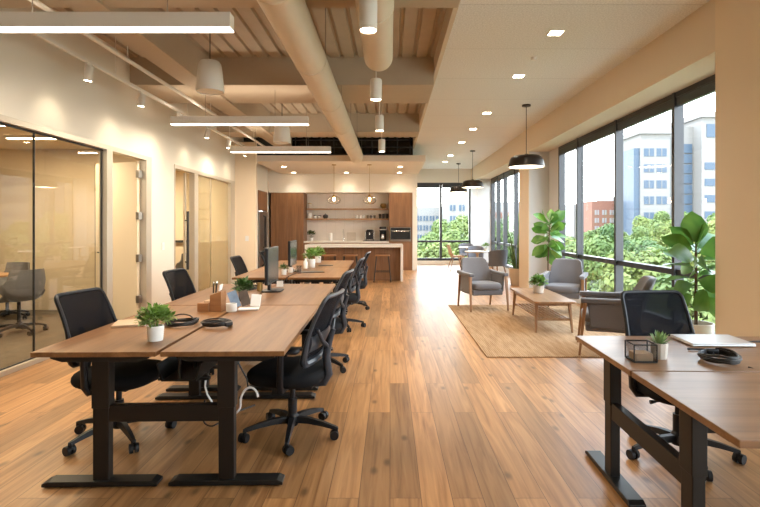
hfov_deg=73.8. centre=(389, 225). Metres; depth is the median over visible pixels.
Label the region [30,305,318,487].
desk
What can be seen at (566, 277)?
armchair
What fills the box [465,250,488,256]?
round table
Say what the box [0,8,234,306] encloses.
wall
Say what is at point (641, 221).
tree
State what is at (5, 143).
ceiling
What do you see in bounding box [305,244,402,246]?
island countertop
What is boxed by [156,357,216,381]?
cable tray
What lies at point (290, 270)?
mug
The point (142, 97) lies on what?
track spotlight
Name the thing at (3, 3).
beam
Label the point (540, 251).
fiddle leaf fig
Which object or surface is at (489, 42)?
ceiling
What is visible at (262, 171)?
wall
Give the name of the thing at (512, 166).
diffuser
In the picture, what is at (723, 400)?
desk
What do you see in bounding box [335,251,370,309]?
office chair
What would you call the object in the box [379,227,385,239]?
coffee grinder
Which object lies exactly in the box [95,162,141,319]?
door
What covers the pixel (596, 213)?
brick building
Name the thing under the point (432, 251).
tree
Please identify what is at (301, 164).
ceiling
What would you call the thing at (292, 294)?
desk
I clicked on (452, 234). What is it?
tree
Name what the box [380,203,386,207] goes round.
serving bowl
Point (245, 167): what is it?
column
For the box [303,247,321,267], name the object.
potted plant
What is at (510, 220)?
tree
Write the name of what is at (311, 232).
potted plant
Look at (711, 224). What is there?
tree
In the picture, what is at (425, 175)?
wall
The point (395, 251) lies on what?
kitchen island
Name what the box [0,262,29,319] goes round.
swivel chair
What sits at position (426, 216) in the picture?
apartment block
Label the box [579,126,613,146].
roller shade
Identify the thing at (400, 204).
tall cabinet
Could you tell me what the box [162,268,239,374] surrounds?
office chair
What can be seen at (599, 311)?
armchair
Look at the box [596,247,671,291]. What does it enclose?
tree
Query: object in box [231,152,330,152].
diffuser
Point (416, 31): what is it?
ceiling
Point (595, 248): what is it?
tree
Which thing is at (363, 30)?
diffuser
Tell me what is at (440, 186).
window
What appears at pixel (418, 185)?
roller shade
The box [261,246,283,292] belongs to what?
monitor
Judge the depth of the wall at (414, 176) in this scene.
15.98 m
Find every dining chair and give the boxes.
[447,244,463,271]
[459,243,472,262]
[467,246,483,257]
[487,250,507,272]
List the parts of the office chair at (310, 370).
armrest, seat, yoke arm, frame, yoke arm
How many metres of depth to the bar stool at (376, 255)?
12.58 m
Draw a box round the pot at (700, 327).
[692,320,714,333]
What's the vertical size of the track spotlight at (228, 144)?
0.198 m
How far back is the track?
5.89 m
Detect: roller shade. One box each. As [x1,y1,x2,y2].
[417,184,439,187]
[442,184,461,187]
[504,171,513,177]
[559,143,575,154]
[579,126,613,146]
[677,80,714,105]
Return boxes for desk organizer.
[197,290,225,311]
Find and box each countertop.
[304,241,388,242]
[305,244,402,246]
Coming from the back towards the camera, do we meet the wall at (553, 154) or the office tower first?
the office tower
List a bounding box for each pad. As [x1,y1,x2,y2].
[277,281,282,286]
[629,350,652,360]
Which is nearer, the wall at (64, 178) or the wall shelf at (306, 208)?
the wall at (64, 178)
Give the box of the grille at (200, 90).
[197,88,222,93]
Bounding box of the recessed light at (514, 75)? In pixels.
[511,74,525,77]
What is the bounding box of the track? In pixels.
[0,11,243,145]
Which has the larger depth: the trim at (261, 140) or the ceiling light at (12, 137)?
the trim at (261, 140)
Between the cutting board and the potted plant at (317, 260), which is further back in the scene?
the cutting board
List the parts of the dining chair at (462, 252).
backrest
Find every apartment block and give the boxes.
[417,207,438,245]
[442,201,467,230]
[495,202,518,221]
[565,204,575,237]
[597,197,613,200]
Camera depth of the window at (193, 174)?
9.44 m
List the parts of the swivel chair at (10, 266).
post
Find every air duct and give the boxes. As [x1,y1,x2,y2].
[257,0,362,162]
[355,0,393,71]
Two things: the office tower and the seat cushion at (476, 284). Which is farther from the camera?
the office tower
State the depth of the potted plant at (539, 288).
7.30 m
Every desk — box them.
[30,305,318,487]
[163,284,335,390]
[232,267,348,314]
[263,260,353,311]
[575,336,759,506]
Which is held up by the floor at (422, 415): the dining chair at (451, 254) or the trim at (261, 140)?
the dining chair at (451, 254)
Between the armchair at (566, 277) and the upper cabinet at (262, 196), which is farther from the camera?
the upper cabinet at (262, 196)
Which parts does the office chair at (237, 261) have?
frame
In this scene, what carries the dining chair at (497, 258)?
on the floor at (422, 415)
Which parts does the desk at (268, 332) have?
leg, cable coil, leg, cable coil, leg, leg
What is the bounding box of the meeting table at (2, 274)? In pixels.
[0,272,8,276]
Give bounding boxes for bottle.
[303,257,307,268]
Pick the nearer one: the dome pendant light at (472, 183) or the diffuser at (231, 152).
the diffuser at (231, 152)
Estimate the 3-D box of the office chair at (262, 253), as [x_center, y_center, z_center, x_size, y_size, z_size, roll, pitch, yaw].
[-1.931,0.917,8.871,0.670,0.965,0.670,0,0,-3]
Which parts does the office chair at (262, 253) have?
frame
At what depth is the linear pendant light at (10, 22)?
3.70 m
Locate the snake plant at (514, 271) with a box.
[508,233,518,285]
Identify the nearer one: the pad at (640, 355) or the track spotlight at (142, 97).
the pad at (640, 355)
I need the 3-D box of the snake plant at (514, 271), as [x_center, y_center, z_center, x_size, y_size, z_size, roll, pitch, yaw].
[3.093,0.781,12.027,0.572,1.238,0.509,0,0,0]
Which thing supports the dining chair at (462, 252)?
on the floor at (422, 415)
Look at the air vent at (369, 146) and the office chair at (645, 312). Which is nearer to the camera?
the office chair at (645, 312)
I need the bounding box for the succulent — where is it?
[646,330,671,359]
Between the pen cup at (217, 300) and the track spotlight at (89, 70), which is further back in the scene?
the track spotlight at (89, 70)
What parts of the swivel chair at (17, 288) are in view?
post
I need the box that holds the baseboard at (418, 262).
[417,261,459,263]
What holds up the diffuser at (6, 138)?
attached to the ceiling light at (12, 137)
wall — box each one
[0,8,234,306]
[0,149,139,309]
[175,171,226,285]
[235,137,270,268]
[268,168,411,193]
[412,174,416,269]
[417,169,470,182]
[491,148,580,303]
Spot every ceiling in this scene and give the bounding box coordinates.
[0,125,178,170]
[54,8,446,137]
[257,155,424,173]
[413,0,709,168]
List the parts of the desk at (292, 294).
leg, leg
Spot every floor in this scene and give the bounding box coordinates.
[0,264,759,506]
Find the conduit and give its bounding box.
[28,0,264,145]
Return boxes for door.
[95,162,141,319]
[183,173,202,269]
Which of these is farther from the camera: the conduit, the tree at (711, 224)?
the tree at (711, 224)
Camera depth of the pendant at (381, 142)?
9.15 m
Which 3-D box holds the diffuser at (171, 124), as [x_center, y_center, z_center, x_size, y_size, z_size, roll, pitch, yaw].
[-2.150,-1.454,7.260,1.956,0.007,0.090,0,0,0]
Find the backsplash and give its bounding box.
[307,194,388,240]
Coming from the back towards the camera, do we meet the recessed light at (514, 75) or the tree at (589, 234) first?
the tree at (589, 234)
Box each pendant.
[359,0,376,33]
[370,71,381,100]
[375,101,383,131]
[378,103,384,151]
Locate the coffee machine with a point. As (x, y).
(369, 234)
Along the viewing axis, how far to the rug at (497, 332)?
6.65 m
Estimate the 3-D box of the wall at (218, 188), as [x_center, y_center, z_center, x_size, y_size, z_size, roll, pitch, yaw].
[-5.920,0.025,11.825,4.360,2.750,0.150,0,0,0]
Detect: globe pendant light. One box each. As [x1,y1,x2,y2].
[327,164,340,203]
[363,164,375,203]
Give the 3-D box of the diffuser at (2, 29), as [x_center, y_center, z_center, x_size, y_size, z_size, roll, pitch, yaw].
[-2.150,-1.454,3.750,1.956,0.007,0.090,0,0,0]
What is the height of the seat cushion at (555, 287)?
0.122 m
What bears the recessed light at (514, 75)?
in the ceiling at (489, 42)
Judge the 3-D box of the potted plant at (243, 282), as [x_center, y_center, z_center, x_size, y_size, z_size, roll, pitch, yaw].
[-1.289,0.548,4.439,0.222,0.223,0.240,0,0,-32]
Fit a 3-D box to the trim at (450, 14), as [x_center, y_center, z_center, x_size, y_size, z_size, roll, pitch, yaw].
[0.630,-2.209,5.550,0.050,0.242,16.300,0,0,0]
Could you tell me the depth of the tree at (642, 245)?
31.24 m
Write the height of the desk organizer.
0.154 m
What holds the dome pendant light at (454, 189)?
hanging from the ceiling at (489, 42)
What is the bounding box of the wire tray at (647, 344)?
[625,340,657,362]
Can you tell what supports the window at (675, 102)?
in the wall at (553, 154)
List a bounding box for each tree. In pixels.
[417,219,450,254]
[417,242,457,257]
[442,225,467,257]
[450,213,467,235]
[495,214,518,265]
[565,233,586,254]
[565,234,613,290]
[584,226,610,242]
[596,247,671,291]
[597,223,630,255]
[623,230,635,240]
[627,237,659,259]
[629,226,655,245]
[632,215,654,236]
[638,220,671,249]
[639,244,671,261]
[647,211,670,237]
[652,260,714,323]
[685,217,714,279]
[705,213,714,230]
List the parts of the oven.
door, control panel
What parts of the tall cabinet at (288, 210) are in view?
door, door, door, door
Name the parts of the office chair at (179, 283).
frame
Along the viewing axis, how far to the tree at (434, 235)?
37.81 m
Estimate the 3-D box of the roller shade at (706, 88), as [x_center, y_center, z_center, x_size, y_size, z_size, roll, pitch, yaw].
[3.445,-1.482,5.350,0.050,0.105,1.380,0,0,0]
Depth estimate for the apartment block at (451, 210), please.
69.93 m
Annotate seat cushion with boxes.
[472,280,501,289]
[545,283,579,292]
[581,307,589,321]
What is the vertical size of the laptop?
0.017 m
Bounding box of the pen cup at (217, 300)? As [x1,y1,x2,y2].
[210,290,225,311]
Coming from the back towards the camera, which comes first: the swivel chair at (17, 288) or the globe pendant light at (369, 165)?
the globe pendant light at (369, 165)
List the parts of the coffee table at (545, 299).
leg, leg, shelf rail, leg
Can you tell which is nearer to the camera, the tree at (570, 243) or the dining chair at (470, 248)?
the dining chair at (470, 248)
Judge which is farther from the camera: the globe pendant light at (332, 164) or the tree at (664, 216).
the tree at (664, 216)
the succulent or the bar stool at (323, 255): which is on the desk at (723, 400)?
the succulent
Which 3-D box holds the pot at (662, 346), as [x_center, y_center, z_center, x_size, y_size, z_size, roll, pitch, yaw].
[1.343,0.620,2.523,0.082,0.078,0.078,0,0,0]
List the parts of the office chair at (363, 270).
seat, frame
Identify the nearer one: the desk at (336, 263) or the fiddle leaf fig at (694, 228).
the fiddle leaf fig at (694, 228)
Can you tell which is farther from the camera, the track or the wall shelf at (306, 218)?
the wall shelf at (306, 218)
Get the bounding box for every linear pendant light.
[0,0,233,32]
[170,95,308,125]
[231,107,330,152]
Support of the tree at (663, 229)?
on the ground
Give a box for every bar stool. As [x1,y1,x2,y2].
[319,254,335,282]
[343,254,357,270]
[374,254,390,282]
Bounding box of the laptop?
[670,334,755,346]
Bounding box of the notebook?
[111,319,148,327]
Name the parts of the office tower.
cornice, cornice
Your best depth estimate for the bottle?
7.82 m
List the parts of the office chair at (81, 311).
frame, armrest, seat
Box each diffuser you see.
[0,27,233,32]
[6,138,56,139]
[171,124,308,125]
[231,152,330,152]
[361,28,375,32]
[511,165,540,167]
[548,31,562,34]
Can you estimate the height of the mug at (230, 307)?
0.062 m
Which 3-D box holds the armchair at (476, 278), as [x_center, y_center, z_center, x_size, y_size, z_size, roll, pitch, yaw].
[1.530,0.969,8.567,0.684,0.832,0.791,0,0,-13]
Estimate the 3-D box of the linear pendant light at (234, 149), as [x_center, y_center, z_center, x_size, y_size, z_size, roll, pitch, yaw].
[-2.150,-1.895,9.980,1.960,0.890,0.100,0,0,0]
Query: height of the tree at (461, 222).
10.572 m
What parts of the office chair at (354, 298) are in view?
seat, frame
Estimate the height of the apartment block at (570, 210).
13.965 m
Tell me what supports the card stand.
on the desk at (268, 332)
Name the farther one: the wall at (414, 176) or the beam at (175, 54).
the wall at (414, 176)
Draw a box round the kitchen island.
[305,244,402,281]
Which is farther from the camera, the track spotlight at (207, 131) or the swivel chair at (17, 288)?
the track spotlight at (207, 131)
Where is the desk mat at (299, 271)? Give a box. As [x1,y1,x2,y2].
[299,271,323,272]
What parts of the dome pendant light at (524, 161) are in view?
lamp shade, lamp shade, cord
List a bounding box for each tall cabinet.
[271,193,306,260]
[389,193,411,269]
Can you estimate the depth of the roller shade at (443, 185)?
18.59 m
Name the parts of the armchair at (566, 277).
backrest, seat, leg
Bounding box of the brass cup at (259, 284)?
[257,282,262,290]
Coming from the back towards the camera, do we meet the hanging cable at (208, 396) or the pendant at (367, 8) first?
the pendant at (367, 8)
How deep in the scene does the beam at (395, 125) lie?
10.50 m
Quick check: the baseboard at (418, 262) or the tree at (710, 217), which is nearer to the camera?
the baseboard at (418, 262)
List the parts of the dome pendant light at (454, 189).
lamp shade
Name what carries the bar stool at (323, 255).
on the floor at (422, 415)
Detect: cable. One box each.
[203,400,254,426]
[204,380,212,401]
[236,386,258,413]
[238,362,248,386]
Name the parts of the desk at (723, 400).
leg, leg, cable coil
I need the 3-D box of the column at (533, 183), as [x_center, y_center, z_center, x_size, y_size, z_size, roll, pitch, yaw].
[3.199,-0.100,11.277,0.442,3.000,0.805,0,0,0]
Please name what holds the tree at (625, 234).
on the ground
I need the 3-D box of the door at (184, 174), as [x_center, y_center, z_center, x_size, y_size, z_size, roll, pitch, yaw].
[-3.664,0.210,9.620,0.132,2.340,1.161,0,0,0]
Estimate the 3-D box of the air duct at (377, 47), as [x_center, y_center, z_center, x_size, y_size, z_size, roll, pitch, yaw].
[-0.120,-1.978,1.350,0.308,0.764,7.900,0,0,0]
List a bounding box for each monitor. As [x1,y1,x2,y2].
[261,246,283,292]
[287,240,300,271]
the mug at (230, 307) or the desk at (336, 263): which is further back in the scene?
the desk at (336, 263)
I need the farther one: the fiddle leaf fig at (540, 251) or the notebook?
the fiddle leaf fig at (540, 251)
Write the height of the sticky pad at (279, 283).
0.065 m
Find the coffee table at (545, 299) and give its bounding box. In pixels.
[510,288,575,332]
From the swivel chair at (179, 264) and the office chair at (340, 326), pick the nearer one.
the office chair at (340, 326)
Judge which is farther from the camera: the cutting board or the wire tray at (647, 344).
the cutting board
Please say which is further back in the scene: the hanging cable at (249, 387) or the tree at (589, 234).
the tree at (589, 234)
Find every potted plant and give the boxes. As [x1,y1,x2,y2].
[133,302,176,341]
[230,276,254,301]
[278,263,288,274]
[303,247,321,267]
[307,230,315,240]
[315,246,324,262]
[482,242,489,250]
[529,273,547,292]
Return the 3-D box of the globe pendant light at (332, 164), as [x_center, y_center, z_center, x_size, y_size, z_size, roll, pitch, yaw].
[-1.505,-1.118,13.600,0.370,1.063,0.370,0,0,0]
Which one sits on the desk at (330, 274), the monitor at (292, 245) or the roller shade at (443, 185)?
the monitor at (292, 245)
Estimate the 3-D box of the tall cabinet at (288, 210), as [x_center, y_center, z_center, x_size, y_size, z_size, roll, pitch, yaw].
[-3.252,0.172,16.330,1.035,2.455,0.660,0,0,0]
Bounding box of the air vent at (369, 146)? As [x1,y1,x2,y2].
[293,137,411,154]
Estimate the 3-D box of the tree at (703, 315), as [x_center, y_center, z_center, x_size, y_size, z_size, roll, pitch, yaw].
[8.323,5.101,13.697,3.606,8.608,3.333,0,0,44]
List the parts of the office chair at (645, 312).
armrest, seat, frame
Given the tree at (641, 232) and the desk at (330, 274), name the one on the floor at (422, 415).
the desk at (330, 274)
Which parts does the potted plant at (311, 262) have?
pot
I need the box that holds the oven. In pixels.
[390,227,410,240]
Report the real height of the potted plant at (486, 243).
0.246 m
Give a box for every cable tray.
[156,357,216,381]
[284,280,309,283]
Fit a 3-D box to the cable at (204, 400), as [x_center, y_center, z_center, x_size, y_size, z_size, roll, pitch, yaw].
[-0.999,1.148,3.178,0.338,0.165,0.062,0,0,-37]
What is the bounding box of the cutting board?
[347,232,355,240]
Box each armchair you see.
[457,257,508,311]
[539,259,587,312]
[577,276,655,354]
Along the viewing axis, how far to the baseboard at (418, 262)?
18.59 m
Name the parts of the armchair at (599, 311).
leg, leg, panel, seat, panel, backrest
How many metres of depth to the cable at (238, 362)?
3.05 m
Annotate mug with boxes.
[226,303,236,311]
[288,267,294,272]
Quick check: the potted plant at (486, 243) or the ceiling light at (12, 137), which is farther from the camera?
the potted plant at (486, 243)
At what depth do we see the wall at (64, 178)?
8.45 m
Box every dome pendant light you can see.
[449,163,467,192]
[461,150,483,187]
[508,104,544,168]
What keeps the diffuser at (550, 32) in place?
attached to the recessed light at (551, 32)
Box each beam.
[0,0,459,7]
[62,0,291,145]
[130,55,433,102]
[217,112,418,136]
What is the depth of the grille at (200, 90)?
5.58 m
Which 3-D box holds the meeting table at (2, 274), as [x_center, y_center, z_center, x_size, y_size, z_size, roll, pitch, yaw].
[-5.950,1.030,6.325,1.500,0.740,1.750,0,0,0]
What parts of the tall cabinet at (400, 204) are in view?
door, door, door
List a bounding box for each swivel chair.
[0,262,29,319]
[0,268,48,337]
[175,252,186,269]
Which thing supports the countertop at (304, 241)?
on the base cabinet at (304, 243)
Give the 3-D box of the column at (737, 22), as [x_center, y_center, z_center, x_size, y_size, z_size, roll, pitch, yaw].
[3.192,-0.350,4.157,0.455,3.500,0.915,0,0,0]
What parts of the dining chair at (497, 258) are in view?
backrest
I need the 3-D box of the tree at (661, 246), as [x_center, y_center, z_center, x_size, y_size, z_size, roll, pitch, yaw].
[14.880,4.938,26.645,3.333,8.936,3.606,0,0,-16]
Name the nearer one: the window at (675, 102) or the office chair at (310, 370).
the office chair at (310, 370)
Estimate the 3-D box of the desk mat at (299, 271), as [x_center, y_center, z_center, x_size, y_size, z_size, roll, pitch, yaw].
[-1.118,0.655,7.229,0.340,0.008,0.200,0,0,-17]
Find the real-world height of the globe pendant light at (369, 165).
1.063 m
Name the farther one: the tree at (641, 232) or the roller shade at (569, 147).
the tree at (641, 232)
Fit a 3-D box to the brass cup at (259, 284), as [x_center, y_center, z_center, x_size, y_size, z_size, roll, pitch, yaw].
[-1.320,0.617,5.130,0.056,0.085,0.056,0,0,0]
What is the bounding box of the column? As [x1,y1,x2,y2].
[235,142,256,283]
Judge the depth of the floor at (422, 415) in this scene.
3.41 m
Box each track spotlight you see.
[83,62,94,81]
[137,91,145,106]
[204,127,210,138]
[226,138,230,148]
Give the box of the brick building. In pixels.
[584,201,613,237]
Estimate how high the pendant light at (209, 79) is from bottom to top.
0.847 m
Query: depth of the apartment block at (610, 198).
102.99 m
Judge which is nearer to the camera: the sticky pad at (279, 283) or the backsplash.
the sticky pad at (279, 283)
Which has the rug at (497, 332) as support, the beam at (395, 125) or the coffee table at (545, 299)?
the coffee table at (545, 299)
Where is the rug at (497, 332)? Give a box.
[449,305,624,356]
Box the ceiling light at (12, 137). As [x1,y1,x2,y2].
[4,135,56,139]
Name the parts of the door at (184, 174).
handle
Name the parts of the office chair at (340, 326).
seat, frame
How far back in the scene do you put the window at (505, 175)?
15.18 m
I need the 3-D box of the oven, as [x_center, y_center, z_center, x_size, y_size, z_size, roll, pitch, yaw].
[0.335,0.265,15.980,0.660,0.440,0.081,0,0,0]
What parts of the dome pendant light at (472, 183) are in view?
lamp shade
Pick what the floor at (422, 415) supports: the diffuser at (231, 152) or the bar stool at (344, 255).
the bar stool at (344, 255)
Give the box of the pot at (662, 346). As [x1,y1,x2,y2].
[650,341,667,359]
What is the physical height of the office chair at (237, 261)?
0.965 m
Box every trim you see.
[244,137,412,154]
[413,0,460,148]
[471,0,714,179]
[471,179,490,266]
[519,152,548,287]
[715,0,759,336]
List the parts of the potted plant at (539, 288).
pot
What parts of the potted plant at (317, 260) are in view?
pot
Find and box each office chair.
[54,287,176,456]
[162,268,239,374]
[230,255,255,282]
[238,288,344,455]
[259,250,288,283]
[294,269,353,372]
[330,257,365,331]
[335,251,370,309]
[620,290,746,481]
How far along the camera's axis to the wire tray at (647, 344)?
2.43 m
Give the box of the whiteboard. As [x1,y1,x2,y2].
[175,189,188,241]
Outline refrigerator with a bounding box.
[258,211,267,267]
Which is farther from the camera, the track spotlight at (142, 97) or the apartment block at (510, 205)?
the apartment block at (510, 205)
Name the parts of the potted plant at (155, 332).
pot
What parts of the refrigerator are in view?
door, drawer, handle, handle, door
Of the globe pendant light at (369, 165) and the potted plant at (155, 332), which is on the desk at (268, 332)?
the potted plant at (155, 332)
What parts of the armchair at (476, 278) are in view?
leg, panel, leg, backrest, seat, panel, leg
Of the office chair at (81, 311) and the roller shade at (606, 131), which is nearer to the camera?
the office chair at (81, 311)
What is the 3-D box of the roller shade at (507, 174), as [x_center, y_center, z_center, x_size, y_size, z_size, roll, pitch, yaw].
[3.445,-1.482,14.550,0.050,0.105,1.200,0,0,0]
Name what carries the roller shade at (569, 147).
attached to the window at (675, 102)
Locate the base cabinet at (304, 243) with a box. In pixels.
[304,243,388,259]
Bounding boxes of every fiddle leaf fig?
[531,209,566,270]
[661,211,714,333]
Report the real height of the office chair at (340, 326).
0.965 m
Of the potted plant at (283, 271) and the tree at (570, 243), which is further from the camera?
the tree at (570, 243)
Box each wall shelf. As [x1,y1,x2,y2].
[306,208,388,209]
[306,218,388,219]
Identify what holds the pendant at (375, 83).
hanging from the ceiling at (416, 31)
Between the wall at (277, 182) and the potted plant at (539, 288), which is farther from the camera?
the wall at (277, 182)
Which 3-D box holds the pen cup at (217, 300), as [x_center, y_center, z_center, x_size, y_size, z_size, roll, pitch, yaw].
[-1.342,0.582,3.946,0.090,0.154,0.100,0,0,4]
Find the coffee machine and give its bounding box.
[365,229,374,239]
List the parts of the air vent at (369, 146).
rail, rail, rail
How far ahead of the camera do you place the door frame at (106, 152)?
6.42 m
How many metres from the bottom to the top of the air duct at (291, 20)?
0.784 m
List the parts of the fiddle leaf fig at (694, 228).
stem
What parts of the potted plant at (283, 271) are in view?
pot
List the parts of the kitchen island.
panel, panel, panel, panel, panel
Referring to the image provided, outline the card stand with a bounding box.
[227,289,261,310]
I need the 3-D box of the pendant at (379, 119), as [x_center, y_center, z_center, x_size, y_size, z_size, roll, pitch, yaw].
[-0.150,-1.660,7.200,0.126,0.620,0.126,0,0,0]
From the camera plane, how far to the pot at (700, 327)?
4.80 m
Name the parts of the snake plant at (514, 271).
pot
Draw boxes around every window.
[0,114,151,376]
[174,164,234,291]
[417,183,470,260]
[491,169,518,268]
[558,74,714,333]
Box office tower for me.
[623,112,714,234]
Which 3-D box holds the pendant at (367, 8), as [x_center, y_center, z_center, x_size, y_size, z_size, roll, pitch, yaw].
[-0.150,-1.472,3.500,0.126,0.245,0.126,0,0,0]
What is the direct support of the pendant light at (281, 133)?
hanging from the ceiling at (416, 31)
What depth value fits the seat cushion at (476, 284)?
8.25 m
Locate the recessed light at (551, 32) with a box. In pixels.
[546,30,565,35]
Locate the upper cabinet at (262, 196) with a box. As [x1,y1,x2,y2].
[258,190,266,210]
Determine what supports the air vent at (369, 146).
attached to the ceiling at (416, 31)
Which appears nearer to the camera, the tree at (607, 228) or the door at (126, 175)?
the door at (126, 175)
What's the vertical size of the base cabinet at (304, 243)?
0.868 m
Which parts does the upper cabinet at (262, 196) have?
door, door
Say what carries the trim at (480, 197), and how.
attached to the wall at (553, 154)
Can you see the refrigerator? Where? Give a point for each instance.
(262, 216)
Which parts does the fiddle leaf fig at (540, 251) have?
stem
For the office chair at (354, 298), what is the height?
0.968 m
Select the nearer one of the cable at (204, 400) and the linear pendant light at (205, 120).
the cable at (204, 400)
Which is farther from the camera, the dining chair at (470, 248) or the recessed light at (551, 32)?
the dining chair at (470, 248)
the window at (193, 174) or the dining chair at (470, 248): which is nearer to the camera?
the window at (193, 174)
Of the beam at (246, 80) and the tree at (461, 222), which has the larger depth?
the tree at (461, 222)

